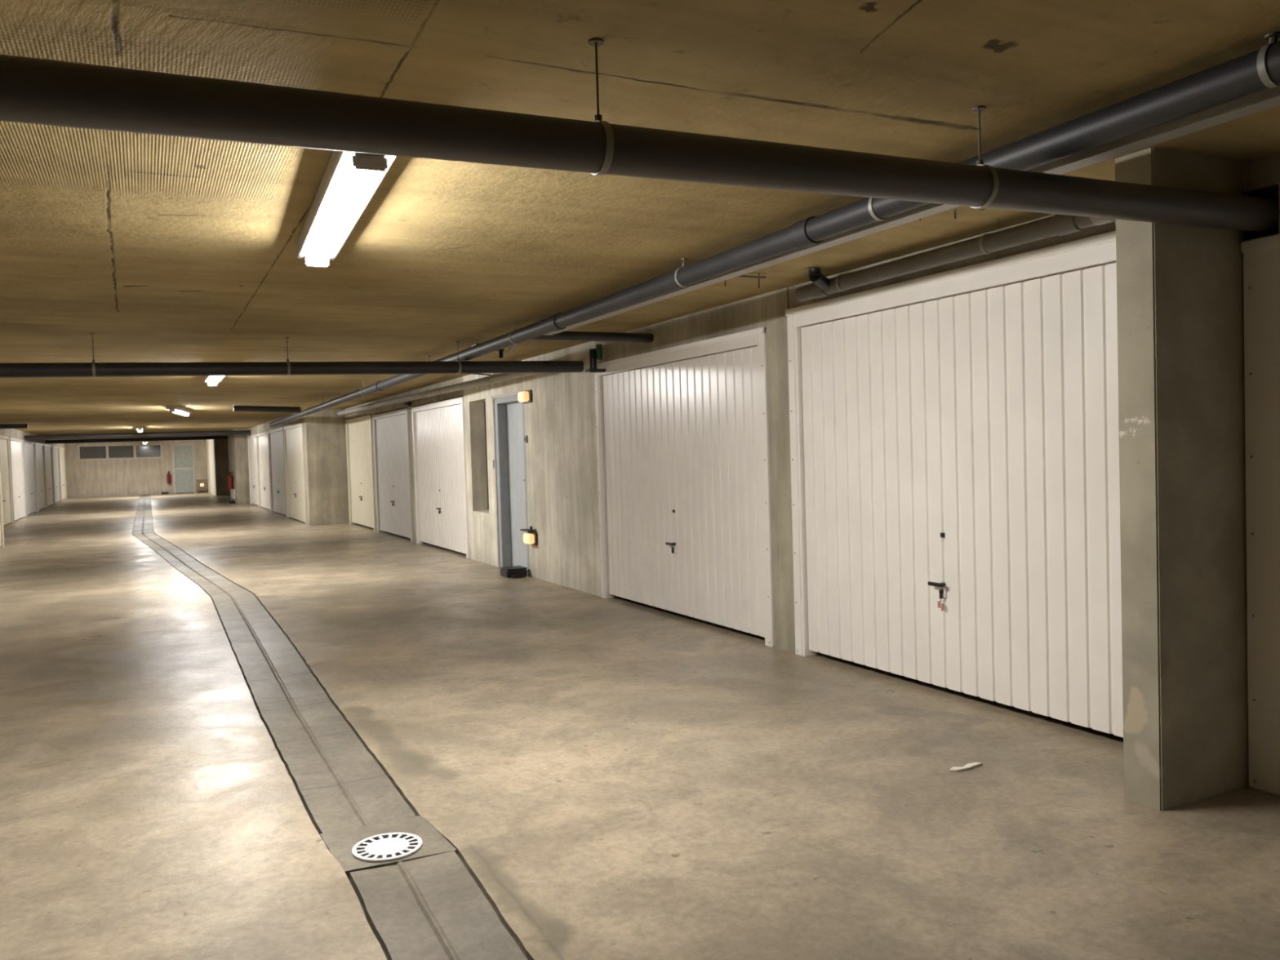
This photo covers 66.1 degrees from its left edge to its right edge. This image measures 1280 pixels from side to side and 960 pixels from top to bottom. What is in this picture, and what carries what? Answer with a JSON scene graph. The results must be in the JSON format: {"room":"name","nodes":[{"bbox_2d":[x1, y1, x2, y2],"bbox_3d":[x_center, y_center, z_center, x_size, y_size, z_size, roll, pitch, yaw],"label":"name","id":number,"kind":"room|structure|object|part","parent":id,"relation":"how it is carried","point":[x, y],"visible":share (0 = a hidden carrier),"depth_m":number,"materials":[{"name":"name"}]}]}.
{"room":"underground parking garage","nodes":[
{"label":"underground parking garage","id":0,"kind":"room"},
{"bbox_2d":[0,428,67,546],"bbox_3d":[-14.714,0.099,16.664,6.700,2.440,57.000,-3,2,-27],"label":"wall","id":1,"kind":"structure","parent":0,"point":[13,433],"depth_m":27.26,"materials":[{"name":"concrete"}]},
{"bbox_2d":[0,472,4,547],"bbox_3d":[-10.752,0.115,16.198,0.130,2.200,2.800,-3,2,-27],"label":"garage door","id":2,"kind":"structure","parent":1,"relation":"in","point":[2,539],"depth_m":17.42,"materials":[{"name":"beige metal"}]},
{"bbox_2d":[0,435,13,525],"bbox_3d":[-15.326,0.019,23.606,0.130,2.200,2.950,-3,2,-27],"label":"garage door","id":3,"kind":"structure","parent":1,"relation":"in","point":[4,440],"depth_m":24.33,"materials":[{"name":"beige metal"}]},
{"bbox_2d":[0,423,27,428],"bbox_3d":[-14.117,-1.197,21.984,0.750,0.100,0.100,-3,2,-27],"label":"pipe","id":4,"kind":"object","parent":1,"relation":"attached to","point":[15,425],"visible":1,"depth_m":22.01,"materials":[{"name":"grey plastic"}]},
{"bbox_2d":[8,436,26,522],"bbox_3d":[-16.777,-0.028,26.486,0.130,2.200,2.900,-3,2,-27],"label":"garage door","id":5,"kind":"structure","parent":1,"relation":"in","point":[16,455],"depth_m":26.57,"materials":[{"name":"white metal"}]},
{"bbox_2d":[22,439,38,516],"bbox_3d":[-18.274,-0.076,29.455,0.130,2.200,3.150,-3,2,-27],"label":"garage door","id":6,"kind":"structure","parent":1,"relation":"in","point":[29,460],"depth_m":29.55,"materials":[{"name":"grey metal"}]},
{"bbox_2d":[35,441,46,511],"bbox_3d":[-19.737,-0.123,32.356,0.130,2.200,2.850,-3,2,-27],"label":"garage door","id":7,"kind":"structure","parent":1,"relation":"in","point":[39,447],"depth_m":32.51,"materials":[{"name":"beige metal"}]},
{"bbox_2d":[44,444,54,507],"bbox_3d":[-21.154,-0.169,35.169,0.130,2.200,2.950,-3,2,-27],"label":"garage door","id":8,"kind":"structure","parent":1,"relation":"in","point":[47,448],"depth_m":35.34,"materials":[{"name":"beige metal"}]},
{"bbox_2d":[51,445,61,503],"bbox_3d":[-22.651,-0.217,38.138,0.130,2.200,3.100,-3,2,-27],"label":"garage door","id":9,"kind":"structure","parent":1,"relation":"in","point":[55,460],"depth_m":38.32,"materials":[{"name":"grey metal"}]},
{"bbox_2d":[58,446,66,501],"bbox_3d":[-24.159,-0.266,41.129,0.130,2.200,3.000,-3,2,-27],"label":"garage door","id":10,"kind":"structure","parent":1,"relation":"in","point":[61,450],"depth_m":41.34,"materials":[{"name":"beige metal"}]},
{"bbox_2d":[44,435,227,444],"bbox_3d":[-17.483,-1.476,35.514,6.861,0.180,0.130,-3,2,-27],"label":"pipe","id":11,"kind":"object","parent":1,"relation":"attached to","point":[194,437],"visible":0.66,"depth_m":35.17,"materials":[{"name":"grey plastic"}]},
{"bbox_2d":[24,430,250,439],"bbox_3d":[-15.014,-1.358,29.705,6.061,0.180,0.130,-3,2,-27],"label":"pipe","id":12,"kind":"object","parent":1,"relation":"attached to","point":[235,432],"visible":1,"depth_m":29.57,"materials":[{"name":"grey plastic"}]},
{"bbox_2d":[65,440,208,497],"bbox_3d":[-22.543,-0.547,44.739,18.000,2.440,0.200,-3,2,-27],"label":"wall","id":13,"kind":"structure","parent":0,"point":[128,477],"depth_m":44.32,"materials":[{"name":"paint"}]},
{"bbox_2d":[76,443,163,460],"bbox_3d":[-23.344,-1.268,44.239,3.410,0.680,0.110,-3,2,-27],"label":"window","id":14,"kind":"structure","parent":13,"relation":"in","point":[148,451],"depth_m":44.21,"materials":[{"name":"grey glass"}]},
{"bbox_3d":[-24.322,-1.224,43.758,1.020,0.540,0.010,-3,2,-27],"label":"pane","id":15,"kind":"part","parent":14,"relation":"part of","materials":[{"name":"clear glass"}]},
{"bbox_3d":[-23.335,-1.269,44.255,0.990,0.540,0.010,-3,2,-27],"label":"pane","id":16,"kind":"part","parent":14,"relation":"part of","materials":[{"name":"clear glass"}]},
{"bbox_3d":[-22.363,-1.314,44.745,0.990,0.540,0.010,-3,2,-27],"label":"pane","id":17,"kind":"part","parent":14,"relation":"part of","materials":[{"name":"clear glass"}]},
{"bbox_2d":[166,471,171,483],"bbox_3d":[-21.558,-0.130,45.004,0.170,0.570,0.201,-2,2,7],"label":"fire extinguisher","id":18,"kind":"object","parent":13,"relation":"attached to","point":[168,475],"visible":1,"depth_m":44.95,"materials":[{"name":"red paint"}]},
{"bbox_2d":[172,443,195,493],"bbox_3d":[-21.048,-0.534,45.420,0.920,2.280,0.130,-3,2,-27],"label":"door","id":19,"kind":"structure","parent":13,"relation":"in","point":[183,455],"depth_m":45.41,"materials":[{"name":"grey metal"}]},
{"bbox_2d":[196,479,207,491],"bbox_3d":[-20.336,0.253,45.680,0.440,0.550,0.130,-3,2,-27],"label":"box","id":20,"kind":"object","parent":13,"relation":"attached to","point":[202,484],"visible":1,"depth_m":45.65,"materials":[{"name":"beige plastic"}]},
{"bbox_2d":[205,439,215,495],"bbox_3d":[-18.761,-0.615,43.284,0.250,2.440,5.800,-3,2,-27],"label":"wall","id":21,"kind":"structure","parent":0,"point":[209,442],"depth_m":43.04,"materials":[{"name":"beige concrete"}]},
{"bbox_2d":[214,439,230,495],"bbox_3d":[-16.897,-0.591,40.719,1.230,2.440,0.060,-3,2,-27],"label":"wall","id":22,"kind":"structure","parent":0,"point":[221,451],"depth_m":40.52,"materials":[{"name":"brown concrete"}]},
{"bbox_2d":[462,341,601,596],"bbox_3d":[-1.268,-0.136,11.300,0.200,2.440,4.315,-3,2,-27],"label":"wall","id":23,"kind":"structure","parent":0,"point":[562,460],"depth_m":10.40,"materials":[{"name":"concrete"}]},
{"bbox_2d":[470,373,491,375],"bbox_3d":[-2.177,-1.268,11.532,0.126,0.038,1.257,-1,2,29],"label":"cable","id":24,"kind":"object","parent":23,"relation":"attached to","point":[470,373],"visible":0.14,"depth_m":11.91,"materials":[{"name":"plastic"}]},
{"bbox_2d":[491,391,529,576],"bbox_3d":[-1.461,0.029,11.640,0.172,2.100,1.100,-3,2,-27],"label":"door","id":25,"kind":"structure","parent":23,"relation":"in","point":[508,413],"depth_m":11.94,"materials":[{"name":"blue paint"}]},
{"bbox_2d":[517,389,532,403],"bbox_3d":[-1.285,-0.925,10.940,0.090,0.140,0.260,-3,2,-27],"label":"emergency light","id":26,"kind":"object","parent":23,"relation":"attached to","point":[525,397],"visible":1,"depth_m":10.87,"materials":[{"name":"yellow plastic"}]},
{"bbox_3d":[-1.254,-0.927,10.956,0.020,0.140,0.260,-3,2,-27],"label":"plate","id":27,"kind":"part","parent":26,"relation":"part of","materials":[{"name":"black plastic"}]},
{"bbox_2d":[523,435,527,442],"bbox_3d":[-1.286,-0.459,11.059,0.022,0.080,0.080,-3,2,-27],"label":"wall switch","id":28,"kind":"object","parent":23,"relation":"attached to","point":[524,437],"visible":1,"depth_m":11.04,"materials":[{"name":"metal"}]},
{"bbox_2d":[520,526,537,545],"bbox_3d":[-1.241,0.619,10.982,0.100,0.210,0.290,-3,2,-27],"label":"emergency light","id":29,"kind":"object","parent":23,"relation":"attached to","point":[531,538],"visible":1,"depth_m":10.90,"materials":[{"name":"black plastic"}]},
{"bbox_3d":[-1.198,0.652,10.987,0.020,0.140,0.260,-3,2,-27],"label":"plate","id":30,"kind":"part","parent":29,"relation":"part of","materials":[{"name":"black plastic"}]},
{"bbox_2d":[0,492,1279,959],"bbox_3d":[-9.636,1.101,19.245,18.000,0.030,57.009,-3,2,-27],"label":"floor","id":31,"kind":"structure","parent":0,"point":[618,778],"depth_m":4.13,"materials":[{"name":"concrete"}]},
{"bbox_2d":[227,500,235,503],"bbox_3d":[-13.602,0.737,32.747,0.200,0.090,0.300,-3,2,-27],"label":"box","id":32,"kind":"object","parent":31,"relation":"on","point":[228,501],"visible":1,"depth_m":32.63,"materials":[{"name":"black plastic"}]},
{"bbox_2d":[320,815,457,878],"bbox_3d":[-0.922,1.332,3.584,0.405,0.029,0.408,-3,2,-27],"label":"surround","id":33,"kind":"object","parent":31,"relation":"in","point":[340,843],"visible":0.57,"depth_m":3.60,"materials":[{"name":"concrete"}]},
{"bbox_2d":[351,832,422,862],"bbox_3d":[-0.905,1.315,3.524,0.244,0.010,0.244,-3,2,-38],"label":"floor drain","id":34,"kind":"object","parent":33,"relation":"on","point":[388,846],"visible":1,"depth_m":3.52,"materials":[{"name":"white plastic"}]},
{"bbox_2d":[499,565,527,578],"bbox_3d":[-1.422,1.044,11.158,0.250,0.100,0.335,-3,2,-27],"label":"box","id":35,"kind":"object","parent":31,"relation":"on","point":[513,571],"visible":1,"depth_m":11.08,"materials":[{"name":"plastic"}]},
{"bbox_3d":[-1.438,1.001,11.185,0.250,0.015,0.270,-3,2,-27],"label":"lid","id":36,"kind":"part","parent":35,"relation":"part of","materials":[{"name":"black plastic"}]},
{"bbox_2d":[949,762,982,771],"bbox_3d":[1.388,1.223,4.192,0.176,0.009,0.044,-3,2,-28],"label":"paper scrap","id":37,"kind":"object","parent":31,"relation":"on","point":[969,766],"visible":1,"depth_m":4.18,"materials":[{"name":"white paper"}]},
{"bbox_2d":[0,0,1279,440],"bbox_3d":[-9.778,-1.453,19.295,18.000,0.200,57.300,-3,2,-27],"label":"ceiling","id":38,"kind":"structure","parent":0,"point":[161,248],"depth_m":3.56,"materials":[{"name":"concrete"}]},
{"bbox_2d":[136,426,143,432],"bbox_3d":[-14.125,-1.430,27.800,0.176,0.117,1.780,-3,2,-27],"label":"lamp","id":39,"kind":"object","parent":38,"relation":"attached to","point":[140,428],"visible":1,"depth_m":27.06,"materials":[{"name":"white plastic"}]},
{"bbox_2d":[166,405,191,416],"bbox_3d":[-8.730,-1.305,18.650,0.176,0.117,1.780,-2,2,-17],"label":"lamp","id":40,"kind":"object","parent":38,"relation":"attached to","point":[175,409],"visible":1,"depth_m":18.24,"materials":[{"name":"white plastic"}]},
{"bbox_2d":[173,409,188,415],"bbox_3d":[-8.729,-1.273,18.651,0.096,0.042,1.600,-2,2,-17],"label":"diffuser","id":41,"kind":"object","parent":40,"relation":"attached to","point":[184,412],"depth_m":18.68,"materials":[{"name":"white plastic"}]},
{"bbox_2d":[204,375,225,386],"bbox_3d":[-4.824,-1.189,11.213,0.176,0.117,1.780,-3,2,-27],"label":"lamp","id":42,"kind":"object","parent":38,"relation":"attached to","point":[212,380],"visible":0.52,"depth_m":11.43,"materials":[{"name":"white plastic"}]},
{"bbox_2d":[208,375,223,385],"bbox_3d":[-4.823,-1.157,11.214,0.096,0.042,1.600,-3,2,-27],"label":"diffuser","id":43,"kind":"object","parent":42,"relation":"attached to","point":[212,380],"depth_m":11.33,"materials":[{"name":"white plastic"}]},
{"bbox_2d":[0,333,583,377],"bbox_3d":[-3.272,-1.012,8.246,6.252,0.379,0.123,-3,2,-27],"label":"pipe","id":44,"kind":"object","parent":38,"relation":"hanging from","point":[7,370],"visible":0.95,"depth_m":8.28,"materials":[{"name":"grey plastic"}]},
{"bbox_3d":[-4.297,-1.039,7.729,0.040,0.231,0.040,-3,2,-27],"label":"hanger rod","id":45,"kind":"part","parent":44,"relation":"part of","materials":[{"name":"metal"}]},
{"bbox_3d":[-3.003,-1.110,8.380,0.040,0.207,0.040,-3,2,-27],"label":"hanger rod","id":46,"kind":"part","parent":44,"relation":"part of","materials":[{"name":"metal"}]},
{"bbox_2d":[585,344,605,373],"bbox_3d":[-0.412,-1.116,9.043,0.160,0.252,0.108,-3,2,-27],"label":"pipe stub","id":47,"kind":"object","parent":44,"relation":"attached to","point":[595,354],"visible":1,"depth_m":9.01,"materials":[{"name":"black plastic"}]},
{"bbox_2d":[296,150,396,267],"bbox_3d":[-1.210,-1.069,3.942,0.176,0.117,1.860,-2,2,-23],"label":"lamp","id":48,"kind":"object","parent":38,"relation":"attached to","point":[350,180],"visible":0.89,"depth_m":3.68,"materials":[{"name":"white plastic"}]},
{"bbox_2d":[306,159,379,264],"bbox_3d":[-1.209,-1.037,3.943,0.096,0.042,1.680,-2,2,-23],"label":"diffuser","id":49,"kind":"object","parent":48,"relation":"attached to","point":[353,185],"depth_m":3.75,"materials":[{"name":"white plastic"}]},
{"bbox_2d":[471,343,504,358],"bbox_3d":[-1.445,-1.226,9.382,0.290,0.128,0.150,-3,2,-27],"label":"bracket","id":50,"kind":"object","parent":38,"relation":"attached to","point":[500,351],"visible":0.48,"depth_m":9.39,"materials":[{"name":"black plastic"}]},
{"bbox_2d":[502,343,518,357],"bbox_3d":[-1.214,-1.222,9.224,0.020,0.065,1.017,-2,2,-16],"label":"strut","id":51,"kind":"object","parent":38,"relation":"attached to","point":[514,345],"visible":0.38,"depth_m":9.26,"materials":[{"name":"grey plastic"}]},
{"bbox_2d":[0,37,1279,233],"bbox_3d":[-0.315,-0.909,2.402,6.272,0.394,0.133,-3,2,-27],"label":"pipe","id":52,"kind":"object","parent":38,"relation":"hanging from","point":[33,91],"visible":1,"depth_m":2.39,"materials":[{"name":"grey plastic"}]},
{"bbox_3d":[-0.109,-1.012,2.505,0.040,0.208,0.040,-3,2,-27],"label":"hanger rod","id":53,"kind":"part","parent":52,"relation":"part of","materials":[{"name":"metal"}]},
{"bbox_3d":[1.069,-1.078,3.097,0.040,0.184,0.040,-3,2,-27],"label":"hanger rod","id":54,"kind":"part","parent":52,"relation":"part of","materials":[{"name":"metal"}]},
{"bbox_2d":[724,272,766,288],"bbox_3d":[0.614,-1.199,5.884,0.320,0.090,0.030,-3,2,-27],"label":"bracket","id":55,"kind":"object","parent":38,"relation":"attached to","point":[758,277],"visible":0.67,"depth_m":5.91,"materials":[{"name":"grey metal"}]},
{"bbox_2d":[268,31,1279,426],"bbox_3d":[-2.636,-1.178,11.140,0.119,0.267,26.701,-3,2,-27],"label":"pipe","id":56,"kind":"object","parent":38,"relation":"hanging from","point":[1258,70],"visible":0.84,"depth_m":3.38,"materials":[{"name":"black plastic"}]},
{"bbox_2d":[233,405,300,413],"bbox_3d":[-6.903,-1.313,18.226,1.163,0.145,0.110,-3,2,-27],"label":"pipe","id":57,"kind":"object","parent":56,"relation":"attached to","point":[236,408],"visible":1,"depth_m":18.18,"materials":[{"name":"grey plastic"}]},
{"bbox_2d":[373,381,384,391],"bbox_3d":[-3.288,-1.188,12.435,0.119,0.120,0.111,-3,2,-27],"label":"socket","id":58,"kind":"object","parent":56,"relation":"attached to","point":[375,387],"depth_m":12.39,"materials":[{"name":"black plastic"}]},
{"bbox_2d":[547,312,565,331],"bbox_3d":[-0.589,-1.136,7.077,0.119,0.120,0.111,-3,2,-27],"label":"socket","id":59,"kind":"object","parent":56,"relation":"attached to","point":[552,324],"depth_m":7.03,"materials":[{"name":"black plastic"}]},
{"bbox_3d":[0.241,-1.195,5.422,0.040,0.046,0.040,-3,2,-27],"label":"hanger rod","id":60,"kind":"part","parent":56,"relation":"part of","materials":[{"name":"metal"}]},
{"bbox_2d":[789,216,823,248],"bbox_3d":[0.752,-1.111,4.415,0.119,0.120,0.111,-3,2,-27],"label":"socket","id":61,"kind":"object","parent":56,"relation":"attached to","point":[800,237],"depth_m":4.38,"materials":[{"name":"black plastic"}]},
{"bbox_3d":[1.668,-1.159,2.591,0.040,0.027,0.040,-3,2,-27],"label":"hanger rod","id":62,"kind":"part","parent":56,"relation":"part of","materials":[{"name":"metal"}]},
{"bbox_2d":[542,86,1279,335],"bbox_3d":[1.394,-1.115,3.540,0.090,0.078,9.500,-3,2,-27],"label":"cable trunking","id":63,"kind":"object","parent":38,"relation":"attached to","point":[1268,98],"visible":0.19,"depth_m":3.32,"materials":[{"name":"grey plastic"}]},
{"bbox_2d":[795,213,1115,301],"bbox_3d":[1.521,-1.171,5.037,0.248,0.144,2.541,-3,2,-27],"label":"pipe","id":64,"kind":"object","parent":38,"relation":"attached to","point":[1056,224],"visible":0.73,"depth_m":5.00,"materials":[{"name":"plastic"}]},
{"bbox_2d":[809,278,831,298],"bbox_3d":[1.113,-1.169,6.008,0.104,0.105,0.111,-3,2,-27],"label":"socket","id":65,"kind":"object","parent":64,"relation":"attached to","point":[815,291],"depth_m":5.99,"materials":[{"name":"grey plastic"}]},
{"bbox_2d":[1051,213,1085,235],"bbox_3d":[1.923,-1.155,4.400,0.104,0.105,0.111,-3,2,-27],"label":"socket","id":66,"kind":"object","parent":64,"relation":"attached to","point":[1061,224],"depth_m":4.38,"materials":[{"name":"grey plastic"}]},
{"bbox_2d":[1089,217,1113,225],"bbox_3d":[1.977,-1.169,4.250,0.179,0.127,0.134,-1,2,30],"label":"socket","id":67,"kind":"object","parent":64,"relation":"attached to","point":[1093,220],"depth_m":4.24,"materials":[{"name":"grey plastic"}]},
{"bbox_2d":[213,152,1279,542],"bbox_3d":[-4.934,-0.248,18.354,1.618,2.440,51.220,-3,2,-28],"label":"wall","id":68,"kind":"structure","parent":0,"point":[324,431],"depth_m":8.99,"materials":[{"name":"concrete"}]},
{"bbox_2d":[227,471,234,488],"bbox_3d":[-13.703,0.013,32.955,0.201,0.570,0.170,-2,2,7],"label":"fire extinguisher","id":69,"kind":"object","parent":68,"relation":"attached to","point":[230,480],"visible":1,"depth_m":32.90,"materials":[{"name":"red paint"}]},
{"bbox_2d":[231,488,235,498],"bbox_3d":[-13.724,0.461,33.185,0.030,0.320,1.400,-3,2,-27],"label":"notice board","id":70,"kind":"object","parent":68,"relation":"attached to","point":[233,491],"visible":0.86,"depth_m":32.99,"materials":[{"name":"white paper"}]},
{"bbox_2d":[247,434,259,506],"bbox_3d":[-12.058,-0.304,30.775,0.130,2.200,2.780,-3,2,-27],"label":"garage door","id":71,"kind":"structure","parent":68,"relation":"in","point":[251,439],"depth_m":30.90,"materials":[{"name":"white metal"}]},
{"bbox_2d":[256,431,271,511],"bbox_3d":[-10.695,-0.260,28.070,0.130,2.200,2.960,-3,2,-27],"label":"garage door","id":72,"kind":"structure","parent":68,"relation":"in","point":[263,446],"depth_m":28.14,"materials":[{"name":"white metal"}]},
{"bbox_2d":[268,426,287,517],"bbox_3d":[-9.268,-0.214,25.239,0.130,2.200,3.020,-3,2,-27],"label":"garage door","id":73,"kind":"structure","parent":68,"relation":"in","point":[276,437],"depth_m":25.27,"materials":[{"name":"grey metal"}]},
{"bbox_2d":[283,422,306,524],"bbox_3d":[-7.823,-0.167,22.373,0.130,2.200,3.040,-3,2,-27],"label":"garage door","id":74,"kind":"structure","parent":68,"relation":"in","point":[293,433],"depth_m":22.36,"materials":[{"name":"beige metal"}]},
{"bbox_2d":[346,414,375,531],"bbox_3d":[-5.556,-0.150,19.652,0.130,2.200,2.500,-3,2,-27],"label":"garage door","id":75,"kind":"structure","parent":68,"relation":"in","point":[358,429],"depth_m":19.64,"materials":[{"name":"beige metal"}]},
{"bbox_2d":[373,408,413,542],"bbox_3d":[-4.289,-0.099,17.139,0.130,2.180,2.630,-3,2,-27],"label":"garage door","id":76,"kind":"structure","parent":68,"relation":"in","point":[391,428],"depth_m":17.09,"materials":[{"name":"grey metal"}]},
{"bbox_2d":[337,373,539,415],"bbox_3d":[-3.595,-1.279,15.331,0.106,0.172,12.251,-3,2,-27],"label":"pipe","id":77,"kind":"object","parent":68,"relation":"attached to","point":[493,379],"visible":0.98,"depth_m":13.45,"materials":[{"name":"grey plastic"}]},
{"bbox_2d":[404,401,412,407],"bbox_3d":[-3.640,-1.188,15.450,0.075,0.076,0.200,-3,2,-27],"label":"pipe stub","id":78,"kind":"object","parent":77,"relation":"attached to","point":[408,403],"visible":1,"depth_m":15.37,"materials":[{"name":"black plastic"}]},
{"bbox_2d":[411,396,469,558],"bbox_3d":[-2.932,-0.050,14.447,0.130,2.170,2.800,-3,2,-27],"label":"garage door","id":79,"kind":"structure","parent":68,"relation":"in","point":[438,433],"depth_m":14.34,"materials":[{"name":"white metal"}]},
{"bbox_2d":[530,330,653,342],"bbox_3d":[-0.386,-1.171,8.029,1.180,0.076,0.076,-3,2,-27],"label":"pipe","id":80,"kind":"object","parent":68,"relation":"attached to","point":[564,335],"visible":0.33,"depth_m":8.02,"materials":[{"name":"grey plastic"}]},
{"bbox_2d":[594,327,774,647],"bbox_3d":[0.281,0.034,8.072,0.130,2.210,2.850,-3,2,-27],"label":"garage door","id":81,"kind":"structure","parent":68,"relation":"in","point":[682,431],"depth_m":7.79,"materials":[{"name":"white metal"}]},
{"bbox_3d":[0.256,0.524,8.078,0.052,0.021,0.110,-3,2,-27],"label":"handle","id":82,"kind":"part","parent":81,"relation":"part of","materials":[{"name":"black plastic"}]},
{"bbox_2d":[785,230,1123,737],"bbox_3d":[1.678,0.039,5.296,0.130,2.290,2.825,-3,2,-27],"label":"garage door","id":83,"kind":"structure","parent":68,"relation":"in","point":[954,433],"depth_m":5.15,"materials":[{"name":"white metal"}]},
{"bbox_3d":[1.624,0.568,5.364,0.052,0.021,0.110,-3,2,-27],"label":"handle","id":84,"kind":"part","parent":83,"relation":"part of","materials":[{"name":"black plastic"}]},
{"bbox_2d":[937,598,942,611],"bbox_3d":[1.632,0.667,5.349,0.008,0.086,0.037,-3,2,-27],"label":"key","id":85,"kind":"object","parent":83,"relation":"hanging from","point":[939,602],"visible":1,"depth_m":5.35,"materials":[{"name":"metal"}]},
{"bbox_3d":[1.651,0.612,5.356,0.017,0.052,0.040,-3,2,-27],"label":"lock plate","id":86,"kind":"part","parent":83,"relation":"part of","materials":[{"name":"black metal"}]},
{"bbox_2d":[1240,234,1279,795],"bbox_3d":[3.060,0.163,2.562,0.130,2.130,2.915,-3,2,-27],"label":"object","id":87,"kind":"structure","parent":68,"relation":"in","point":[1261,256],"depth_m":3.78,"materials":[{"name":"grey concrete"}]},
{"bbox_2d":[765,287,795,653],"bbox_3d":[1.045,-0.062,6.708,0.204,2.440,0.250,-3,2,-27],"label":"concrete pillar","id":88,"kind":"structure","parent":0,"point":[776,301],"depth_m":6.66,"materials":[{"name":"grey concrete"}]},
{"bbox_2d":[1115,146,1274,810],"bbox_3d":[2.189,-0.006,3.847,0.735,2.440,0.160,-3,2,-27],"label":"concrete pillar","id":89,"kind":"structure","parent":0,"point":[1180,304],"depth_m":3.71,"materials":[{"name":"grey concrete"}]}
]}

